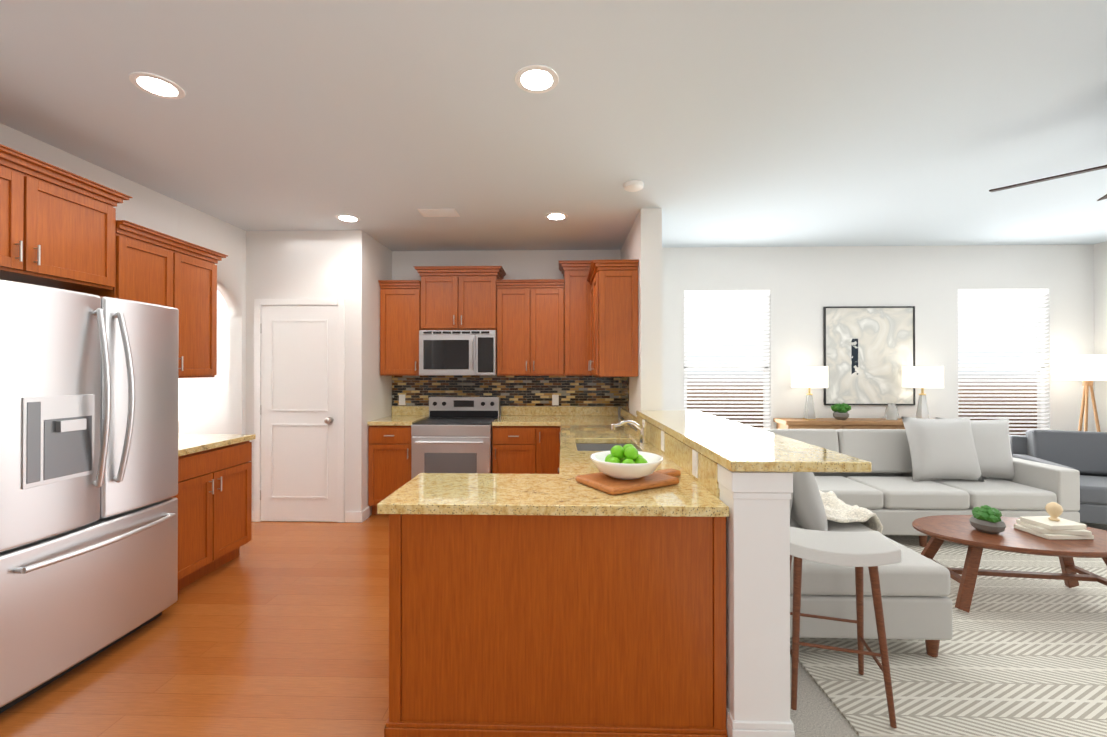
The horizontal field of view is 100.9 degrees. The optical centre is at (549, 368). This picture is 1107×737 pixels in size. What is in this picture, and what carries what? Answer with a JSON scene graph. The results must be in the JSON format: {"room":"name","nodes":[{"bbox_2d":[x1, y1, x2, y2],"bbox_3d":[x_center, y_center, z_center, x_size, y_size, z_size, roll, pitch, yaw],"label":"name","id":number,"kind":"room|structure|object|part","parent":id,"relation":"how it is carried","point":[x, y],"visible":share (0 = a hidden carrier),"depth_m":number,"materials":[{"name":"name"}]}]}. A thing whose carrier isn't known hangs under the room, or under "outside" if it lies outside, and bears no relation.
{"room":"kitchen","nodes":[
{"label":"kitchen","id":0,"kind":"room"},
{"bbox_2d":[0,123,245,433],"bbox_3d":[-3.028,0.056,1.076,0.120,2.743,6.760,0,0,2],"label":"wall","id":1,"kind":"structure","parent":0,"point":[144,206],"depth_m":3.72,"materials":[{"name":"white paint"}]},
{"bbox_2d":[0,144,132,289],"bbox_3d":[-2.739,-0.754,2.285,0.388,0.575,0.985,0,0,2],"label":"upper cabinet","id":2,"kind":"object","parent":1,"relation":"attached to","point":[57,227],"visible":1,"depth_m":2.39,"materials":[{"name":"brown wood"}]},
{"bbox_3d":[-2.569,-0.568,2.249,0.032,0.100,0.086,0,0,2],"label":"handle","id":3,"kind":"part","parent":2,"relation":"part of","materials":[{"name":"silver metal"}]},
{"bbox_2d":[71,220,227,377],"bbox_3d":[-2.716,-0.408,3.148,0.388,0.950,0.845,0,0,2],"label":"upper cabinet","id":4,"kind":"object","parent":1,"relation":"attached to","point":[156,267],"visible":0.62,"depth_m":3.15,"materials":[{"name":"brown wood"}]},
{"bbox_3d":[-2.546,-0.034,3.112,0.032,0.100,0.086,0,0,2],"label":"handle","id":5,"kind":"part","parent":4,"relation":"part of","materials":[{"name":"silver metal"}]},
{"bbox_2d":[178,421,255,455],"bbox_3d":[-2.598,0.476,3.143,0.623,0.139,0.800,0,0,2],"label":"countertop","id":6,"kind":"structure","parent":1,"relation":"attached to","point":[187,443],"depth_m":3.24,"materials":[{"name":"stone"}]},
{"bbox_2d":[0,514,388,736],"bbox_3d":[-2.007,1.460,1.452,5.520,0.060,7.820,0,0,2],"label":"floor","id":7,"kind":"structure","parent":0,"point":[277,629],"depth_m":2.26,"materials":[{"name":"brown wood"}]},
{"bbox_2d":[0,279,178,712],"bbox_3d":[-2.515,0.533,2.251,0.834,1.800,0.900,0,0,2],"label":"fridge","id":8,"kind":"object","parent":7,"relation":"on","point":[88,475],"visible":1,"depth_m":2.12,"materials":[{"name":"grey metal"}]},
{"bbox_2d":[173,441,251,590],"bbox_3d":[-2.590,0.992,3.131,0.640,0.889,0.780,0,0,2],"label":"base cabinet","id":9,"kind":"object","parent":7,"relation":"on","point":[213,496],"visible":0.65,"depth_m":3.13,"materials":[{"name":"brown wood"}]},
{"bbox_3d":[-2.285,0.798,3.123,0.032,0.100,0.086,0,0,2],"label":"handle","id":10,"kind":"part","parent":9,"relation":"part of","materials":[{"name":"silver metal"}]},
{"bbox_2d":[368,426,411,514],"bbox_3d":[-1.537,0.999,4.711,0.436,0.889,0.660,0,0,2],"label":"base cabinet","id":11,"kind":"object","parent":7,"relation":"on","point":[389,460],"visible":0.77,"depth_m":4.42,"materials":[{"name":"brown wood"}]},
{"bbox_2d":[411,397,499,478],"bbox_3d":[-0.936,0.876,4.652,0.760,1.135,0.743,0,0,2],"label":"stove","id":12,"kind":"object","parent":7,"relation":"on","point":[451,435],"visible":0.6,"depth_m":4.35,"materials":[{"name":"silver metal"}]},
{"bbox_3d":[-0.945,0.985,4.311,0.640,0.601,0.062,0,0,2],"label":"trim","id":13,"kind":"part","parent":12,"relation":"part of","materials":[{"name":"silver metal"}]},
{"bbox_2d":[412,402,497,424],"bbox_3d":[-0.936,0.447,4.638,0.740,0.181,0.572,0,0,2],"label":"cooktop","id":14,"kind":"object","parent":12,"relation":"in","point":[440,413],"depth_m":4.92,"materials":[{"name":"black glass"}]},
{"bbox_3d":[-0.935,0.893,4.702,0.720,1.100,0.621,0,0,2],"label":"glass","id":15,"kind":"part","parent":12,"relation":"part of","materials":[{"name":"black glass"}]},
{"bbox_2d":[492,426,560,473],"bbox_3d":[-0.202,0.999,4.674,0.695,0.889,0.660,0,0,2],"label":"base cabinet","id":16,"kind":"object","parent":7,"relation":"on","point":[525,449],"visible":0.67,"depth_m":4.38,"materials":[{"name":"brown wood"}]},
{"bbox_3d":[-0.308,0.735,4.364,0.434,0.264,0.032,0,0,2],"label":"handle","id":17,"kind":"part","parent":16,"relation":"part of","materials":[{"name":"brown wood"}]},
{"bbox_2d":[384,514,727,736],"bbox_3d":[0.022,0.987,1.929,1.270,0.888,0.460,0,0,2],"label":"base cabinet","id":18,"kind":"object","parent":7,"relation":"on","point":[547,626],"visible":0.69,"depth_m":1.68,"materials":[{"name":"brown wood"}]},
{"bbox_2d":[377,473,561,515],"bbox_3d":[-0.302,0.521,1.937,0.662,0.039,0.514,0,0,2],"label":"countertop","id":19,"kind":"structure","parent":18,"relation":"on","point":[426,493],"depth_m":1.79,"materials":[{"name":"stone"}]},
{"bbox_2d":[178,290,229,433],"bbox_3d":[-3.863,0.068,3.670,1.690,2.743,3.500,0,0,2],"label":"wall","id":20,"kind":"structure","parent":0,"point":[203,405],"depth_m":5.30,"materials":[{"name":"white paint"}]},
{"bbox_2d":[246,230,366,521],"bbox_3d":[-2.323,0.070,4.368,1.110,2.743,0.120,0,0,2],"label":"wall","id":21,"kind":"structure","parent":0,"point":[330,264],"depth_m":4.31,"materials":[{"name":"white paint"}]},
{"bbox_2d":[254,299,344,522],"bbox_3d":[-2.359,0.393,4.260,0.859,2.097,0.091,0,0,2],"label":"pantry door","id":22,"kind":"structure","parent":21,"relation":"in","point":[299,411],"depth_m":4.29,"materials":[{"name":"white wood"}]},
{"bbox_3d":[-2.383,0.406,4.256,0.703,1.660,0.081,0,0,2],"label":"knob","id":23,"kind":"part","parent":22,"relation":"part of","materials":[{"name":"white wood"}]},
{"bbox_2d":[251,507,369,522],"bbox_3d":[1.318,1.379,1.232,8.556,0.100,7.316,0,0,2],"label":"baseboard","id":24,"kind":"structure","parent":21,"relation":"attached to","point":[362,516],"depth_m":4.28,"materials":[{"name":"white"}]},
{"bbox_2d":[367,234,391,514],"bbox_3d":[-1.817,0.072,4.795,0.120,2.743,0.760,0,0,2],"label":"wall","id":25,"kind":"structure","parent":0,"point":[379,387],"depth_m":4.61,"materials":[{"name":"white paint"}]},
{"bbox_2d":[368,406,428,425],"bbox_3d":[-1.538,0.483,4.724,0.434,0.139,0.638,0,0,2],"label":"countertop","id":26,"kind":"structure","parent":25,"relation":"attached to","point":[401,415],"depth_m":4.83,"materials":[{"name":"stone"}]},
{"bbox_2d":[392,250,620,417],"bbox_3d":[-0.486,0.073,5.078,2.525,2.743,0.120,0,0,2],"label":"wall","id":27,"kind":"structure","parent":0,"point":[527,264],"depth_m":5.02,"materials":[{"name":"white paint"}]},
{"bbox_2d":[378,280,423,375],"bbox_3d":[-1.541,-0.413,4.853,0.420,0.975,0.388,0,0,2],"label":"upper cabinet","id":28,"kind":"object","parent":27,"relation":"attached to","point":[400,314],"visible":0.85,"depth_m":4.71,"materials":[{"name":"brown wood"}]},
{"bbox_2d":[413,266,505,330],"bbox_3d":[-0.936,-0.718,4.837,0.904,0.647,0.388,0,0,2],"label":"upper cabinet","id":29,"kind":"object","parent":27,"relation":"attached to","point":[458,297],"visible":0.98,"depth_m":4.69,"materials":[{"name":"brown wood"}]},
{"bbox_2d":[419,330,496,374],"bbox_3d":[-0.935,-0.159,4.801,0.783,0.459,0.437,0,0,2],"label":"microwave","id":30,"kind":"object","parent":29,"relation":"attached to","point":[457,352],"visible":0.98,"depth_m":4.62,"materials":[{"name":"silver metal"}]},
{"bbox_3d":[-0.784,-0.140,4.598,0.017,0.299,0.039,0,0,2],"label":"handle","id":31,"kind":"part","parent":30,"relation":"part of","materials":[{"name":"silver metal"}]},
{"bbox_2d":[392,375,619,405],"bbox_3d":[-0.491,0.245,5.012,2.511,0.336,0.007,0,0,2],"label":"tile backsplash","id":32,"kind":"structure","parent":27,"relation":"attached to","point":[541,391],"depth_m":5.01,"materials":[{"name":"tile"}]},
{"bbox_2d":[399,395,404,404],"bbox_3d":[-1.630,0.345,5.035,0.072,0.116,0.008,0,0,2],"label":"electrical outlet","id":33,"kind":"object","parent":32,"relation":"attached to","point":[401,399],"visible":1,"depth_m":5.03,"materials":[{"name":"white plastic"}]},
{"bbox_2d":[552,395,558,404],"bbox_3d":[0.059,0.345,4.989,0.072,0.116,0.008,0,0,2],"label":"electrical outlet","id":34,"kind":"object","parent":32,"relation":"attached to","point":[555,399],"visible":1,"depth_m":4.99,"materials":[{"name":"white plastic"}]},
{"bbox_2d":[492,406,557,425],"bbox_3d":[-0.223,0.483,4.678,0.650,0.139,0.658,0,0,2],"label":"countertop","id":35,"kind":"structure","parent":27,"relation":"attached to","point":[510,415],"depth_m":4.89,"materials":[{"name":"stone"}]},
{"bbox_2d":[496,279,563,375],"bbox_3d":[-0.196,-0.414,4.817,0.690,0.975,0.388,0,0,2],"label":"upper cabinet","id":36,"kind":"object","parent":27,"relation":"attached to","point":[530,327],"visible":1,"depth_m":4.67,"materials":[{"name":"brown wood"}]},
{"bbox_2d":[559,260,591,375],"bbox_3d":[0.264,-0.509,4.803,0.345,1.165,0.388,0,0,2],"label":"upper cabinet","id":37,"kind":"object","parent":27,"relation":"attached to","point":[577,321],"visible":0.85,"depth_m":4.66,"materials":[{"name":"brown wood"}]},
{"bbox_2d":[0,0,1106,250],"bbox_3d":[0.477,-1.344,1.397,10.490,0.060,7.820,0,0,2],"label":"ceiling","id":38,"kind":"structure","parent":0,"point":[802,122],"depth_m":2.35,"materials":[{"name":"white paint"}]},
{"bbox_2d":[129,72,184,98],"bbox_3d":[-1.819,-1.308,2.119,0.200,0.004,0.200,0,0,2],"label":"recessed light","id":39,"kind":"object","parent":38,"relation":"in","point":[156,85],"visible":1,"depth_m":2.11,"materials":[{"name":"white plastic"}]},
{"bbox_2d":[335,214,359,221],"bbox_3d":[-1.749,-1.300,3.958,0.200,0.004,0.200,0,0,2],"label":"recessed light","id":40,"kind":"object","parent":38,"relation":"in","point":[346,218],"visible":1,"depth_m":3.95,"materials":[{"name":"white plastic"}]},
{"bbox_2d":[417,208,459,216],"bbox_3d":[-0.923,-1.295,3.806,0.310,0.015,0.170,0,0,2],"label":"ceiling vent","id":41,"kind":"object","parent":38,"relation":"in","point":[447,212],"visible":1,"depth_m":3.77,"materials":[{"name":"white metal"}]},
{"bbox_2d":[515,65,558,93],"bbox_3d":[-0.060,-1.308,2.072,0.200,0.004,0.200,0,0,2],"label":"recessed light","id":42,"kind":"object","parent":38,"relation":"in","point":[537,79],"visible":1,"depth_m":2.06,"materials":[{"name":"white plastic"}]},
{"bbox_2d":[545,212,567,220],"bbox_3d":[0.055,-1.300,3.909,0.200,0.004,0.200,0,0,2],"label":"recessed light","id":43,"kind":"object","parent":38,"relation":"in","point":[556,216],"visible":1,"depth_m":3.90,"materials":[{"name":"white plastic"}]},
{"bbox_2d":[624,180,643,191],"bbox_3d":[0.592,-1.287,3.234,0.140,0.036,0.140,0,0,2],"label":"smoke detector","id":44,"kind":"object","parent":38,"relation":"attached to","point":[633,186],"visible":1,"depth_m":3.19,"materials":[{"name":"white plastic"}]},
{"bbox_2d":[989,165,1106,200],"bbox_3d":[2.938,-1.071,2.041,1.303,0.478,1.289,0,0,2],"label":"fan","id":45,"kind":"object","parent":38,"relation":"hanging from","point":[1054,177],"visible":1,"depth_m":2.39,"materials":[{"name":"black metal"}]},
{"bbox_2d":[621,208,661,430],"bbox_3d":[0.844,0.071,4.407,0.170,2.743,1.390,0,0,2],"label":"wall","id":46,"kind":"structure","parent":0,"point":[643,243],"depth_m":3.72,"materials":[{"name":"white paint"}]},
{"bbox_2d":[587,259,638,376],"bbox_3d":[0.557,-0.416,4.226,0.386,0.975,0.865,0,0,2],"label":"upper cabinet","id":47,"kind":"object","parent":46,"relation":"attached to","point":[614,318],"visible":1,"depth_m":3.84,"materials":[{"name":"brown wood"}]},
{"bbox_2d":[620,377,628,410],"bbox_3d":[0.760,0.243,4.673,0.008,0.336,0.618,0,0,2],"label":"tile backsplash","id":48,"kind":"structure","parent":46,"relation":"attached to","point":[624,392],"depth_m":4.63,"materials":[{"name":"tile"}]},
{"bbox_2d":[550,406,728,516],"bbox_3d":[0.397,0.463,3.326,0.661,0.167,3.328,0,0,2],"label":"countertop","id":49,"kind":"structure","parent":46,"relation":"attached to","point":[563,492],"depth_m":2.30,"materials":[{"name":"stone"}]},
{"bbox_2d":[576,444,625,450],"bbox_3d":[0.377,0.641,3.062,0.408,0.190,0.528,0,0,2],"label":"sink","id":50,"kind":"object","parent":49,"relation":"in","point":[594,447],"visible":0.02,"depth_m":3.32,"materials":[{"name":"silver metal"}]},
{"bbox_2d":[575,444,680,494],"bbox_3d":[0.385,0.417,2.025,0.485,0.166,0.314,0,0,-30],"label":"cutting board","id":51,"kind":"object","parent":49,"relation":"on","point":[626,468],"visible":1,"depth_m":1.92,"materials":[{"name":"brown wood"}]},
{"bbox_2d":[590,451,662,479],"bbox_3d":[0.331,0.427,1.993,0.314,0.087,0.314,0,0,-30],"label":"bowl","id":52,"kind":"object","parent":51,"relation":"on","point":[611,466],"depth_m":1.93,"materials":[{"name":"white ceramic"}]},
{"bbox_2d":[611,420,646,443],"bbox_3d":[0.535,0.425,3.108,0.251,0.161,0.146,0,0,2],"label":"faucet","id":53,"kind":"object","parent":49,"relation":"on","point":[642,439],"visible":1,"depth_m":3.08,"materials":[{"name":"silver metal"}]},
{"bbox_2d":[718,464,794,736],"bbox_3d":[0.763,0.902,1.709,0.221,1.058,0.162,0,0,2],"label":"column","id":54,"kind":"structure","parent":0,"point":[758,611],"depth_m":1.64,"materials":[{"name":"white paint"}]},
{"bbox_2d":[790,654,861,736],"bbox_3d":[3.236,1.459,1.310,4.970,0.060,7.820,0,0,2],"label":"floor carpet","id":55,"kind":"object","parent":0,"point":[816,713],"depth_m":1.89,"materials":[{"name":"beige carpet"}]},
{"bbox_2d":[773,366,943,428],"bbox_3d":[3.182,0.711,4.655,1.640,1.465,0.338,0,0,2],"label":"console table","id":56,"kind":"object","parent":55,"relation":"on","point":[810,377],"visible":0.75,"depth_m":4.56,"materials":[{"name":"brown wood"}]},
{"bbox_2d":[791,366,827,419],"bbox_3d":[2.652,0.250,4.667,0.330,0.544,0.330,0,0,2],"label":"lamp","id":57,"kind":"object","parent":56,"relation":"on","point":[809,377],"depth_m":4.56,"materials":[{"name":"white fabric"}]},
{"bbox_2d":[833,412,848,419],"bbox_3d":[2.982,0.485,4.682,0.144,0.074,0.144,0,0,2],"label":"pot","id":58,"kind":"object","parent":56,"relation":"on","point":[837,415],"depth_m":4.64,"materials":[{"name":"grey ceramic"}]},
{"bbox_2d":[831,403,850,412],"bbox_3d":[2.982,0.413,4.684,0.158,0.121,0.144,0,0,2],"label":"plant","id":59,"kind":"object","parent":56,"relation":"on","point":[837,408],"depth_m":4.66,"materials":[{"name":"green plant"}]},
{"bbox_2d":[884,403,898,419],"bbox_3d":[3.492,0.438,4.669,0.120,0.169,0.120,0,0,2],"label":"vase","id":60,"kind":"object","parent":56,"relation":"on","point":[891,411],"depth_m":4.63,"materials":[{"name":"white ceramic"}]},
{"bbox_2d":[902,366,943,418],"bbox_3d":[3.781,0.250,4.637,0.330,0.544,0.330,0,0,2],"label":"lamp","id":61,"kind":"object","parent":56,"relation":"on","point":[922,377],"depth_m":4.54,"materials":[{"name":"white fabric"}]},
{"bbox_2d":[790,522,1106,736],"bbox_3d":[3.209,1.431,3.082,3.940,0.010,2.720,0,0,2],"label":"area rug","id":62,"kind":"object","parent":55,"relation":"on","point":[1021,657],"visible":0.4,"depth_m":2.19,"materials":[{"name":"white fabric"}]},
{"bbox_2d":[790,527,900,727],"bbox_3d":[1.229,1.074,2.011,0.460,0.686,0.351,0,0,16],"label":"bar stool","id":63,"kind":"object","parent":62,"relation":"on","point":[872,551],"visible":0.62,"depth_m":1.92,"materials":[{"name":"fabric"}]},
{"bbox_3d":[1.229,0.773,2.013,0.460,0.084,0.280,0,0,16],"label":"seat","id":64,"kind":"part","parent":63,"relation":"part of","materials":[{"name":"plastic"}]},
{"bbox_2d":[761,416,1079,656],"bbox_3d":[2.581,0.924,3.353,3.150,1.002,2.335,0,0,2],"label":"sofa","id":65,"kind":"object","parent":62,"relation":"on","point":[941,466],"visible":0.6,"depth_m":3.60,"materials":[{"name":"fabric"}]},
{"bbox_2d":[819,490,882,533],"bbox_3d":[1.792,1.084,3.087,0.498,0.454,0.829,0,0,2],"label":"throw","id":66,"kind":"object","parent":65,"relation":"on","point":[841,517],"depth_m":2.82,"materials":[{"name":"beige fabric"}]},
{"bbox_3d":[2.581,1.025,3.355,3.150,0.600,2.330,0,0,2],"label":"frame","id":67,"kind":"part","parent":65,"relation":"part of","materials":[{"name":"fabric"}]},
{"bbox_2d":[912,502,1106,612],"bbox_3d":[2.892,1.115,2.811,1.150,0.608,0.644,0,0,8],"label":"coffee table","id":68,"kind":"object","parent":62,"relation":"on","point":[1065,541],"visible":0.96,"depth_m":2.74,"materials":[{"name":"brown wood"}]},
{"bbox_2d":[972,505,1001,522],"bbox_3d":[2.692,0.889,2.808,0.157,0.103,0.169,0,0,8],"label":"plant","id":69,"kind":"object","parent":68,"relation":"on","point":[983,514],"depth_m":2.78,"materials":[{"name":"green plant"}]},
{"bbox_2d":[969,516,1005,533],"bbox_3d":[2.689,0.962,2.809,0.164,0.079,0.164,0,0,8],"label":"pot","id":70,"kind":"object","parent":68,"relation":"on","point":[979,525],"depth_m":2.76,"materials":[{"name":"grey"}]},
{"bbox_2d":[1014,516,1093,539],"bbox_3d":[3.047,0.962,2.771,0.294,0.079,0.235,0,0,8],"label":"books","id":71,"kind":"object","parent":68,"relation":"on","point":[1038,527],"depth_m":2.70,"materials":[{"name":"beige paper"}]},
{"bbox_2d":[1009,430,1106,524],"bbox_3d":[4.857,1.008,4.117,0.800,0.835,0.805,0,0,22],"label":"sofa","id":72,"kind":"object","parent":62,"relation":"on","point":[1084,453],"visible":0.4,"depth_m":4.25,"materials":[{"name":"fabric"}]},
{"bbox_2d":[1052,354,1106,431],"bbox_3d":[5.339,0.656,4.532,0.480,1.577,0.480,0,0,2],"label":"floor lamp","id":73,"kind":"object","parent":55,"relation":"on","point":[1087,370],"visible":0.81,"depth_m":4.49,"materials":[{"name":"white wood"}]},
{"bbox_3d":[5.339,-0.007,4.535,0.480,0.250,0.480,0,0,2],"label":"lamp shade","id":74,"kind":"part","parent":73,"relation":"part of","materials":[{"name":"white fabric"}]},
{"bbox_2d":[662,245,1094,431],"bbox_3d":[3.321,0.073,4.905,4.755,2.743,0.120,0,0,2],"label":"wall","id":75,"kind":"structure","parent":0,"point":[804,285],"depth_m":4.84,"materials":[{"name":"white paint"}]},
{"bbox_2d":[684,297,768,426],"bbox_3d":[1.898,0.009,4.914,0.980,1.700,0.120,0,0,2],"label":"window","id":76,"kind":"structure","parent":75,"relation":"in","point":[738,367],"depth_m":4.93,"materials":[{"name":"white plastic"}]},
{"bbox_2d":[684,290,770,428],"bbox_3d":[1.898,-0.011,4.907,0.912,1.656,0.046,0,0,2],"label":"window blind","id":77,"kind":"object","parent":76,"relation":"attached to","point":[726,293],"visible":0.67,"depth_m":4.90,"materials":[{"name":"white plastic"}]},
{"bbox_2d":[823,306,914,404],"bbox_3d":[3.376,-0.134,4.832,0.940,1.044,0.019,0,0,2],"label":"picture","id":78,"kind":"object","parent":75,"relation":"attached to","point":[869,352],"visible":0.88,"depth_m":4.83,"materials":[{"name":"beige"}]},
{"bbox_2d":[958,296,1044,427],"bbox_3d":[4.777,0.009,4.836,1.000,1.700,0.120,0,0,2],"label":"window","id":79,"kind":"structure","parent":75,"relation":"in","point":[1032,367],"depth_m":4.85,"materials":[{"name":"white"}]},
{"bbox_2d":[958,289,1049,433],"bbox_3d":[4.777,-0.011,4.829,0.932,1.656,0.046,0,0,2],"label":"window blind","id":80,"kind":"object","parent":79,"relation":"attached to","point":[1002,292],"visible":0.77,"depth_m":4.82,"materials":[{"name":"white"}]},
{"bbox_2d":[1094,241,1106,431],"bbox_3d":[5.658,0.057,1.180,0.120,2.743,7.440,0,0,2],"label":"wall","id":81,"kind":"structure","parent":0,"point":[1100,306],"depth_m":4.72,"materials":[{"name":"white paint"}]},
{"bbox_3d":[0.791,0.905,2.749,0.185,1.060,1.920,0,0,2],"label":"wall","id":82,"kind":"structure","parent":0,"visible":0},
{"bbox_2d":[661,430,664,451],"bbox_3d":[0.676,0.435,2.744,0.008,0.116,0.072,0,0,2],"label":"electrical outlet","id":83,"kind":"object","parent":82,"relation":"attached to","point":[662,442],"visible":1,"depth_m":2.73,"materials":[{"name":"white plastic"}]},
{"bbox_2d":[692,450,697,477],"bbox_3d":[0.658,0.432,2.075,0.008,0.116,0.072,0,0,2],"label":"electrical outlet","id":84,"kind":"object","parent":82,"relation":"attached to","point":[694,463],"visible":0.96,"depth_m":2.06,"materials":[{"name":"white plastic"}]},
{"bbox_2d":[636,410,871,471],"bbox_3d":[0.919,0.354,2.661,0.495,0.038,2.085,0,0,2],"label":"bar","id":85,"kind":"object","parent":82,"relation":"on","point":[731,446],"visible":1,"depth_m":1.94,"materials":[{"name":"stone"}]},
{"label":"outside","id":86,"kind":"structure","parent":0,"visible":0},
{"bbox_2d":[687,296,1036,434],"bbox_3d":[3.386,-0.054,5.204,5.700,3.000,0.020,0,0,2],"label":"windows","id":87,"kind":"structure","parent":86,"point":[958,363],"depth_m":5.16,"materials":[{"name":"white plastic"}]}
]}

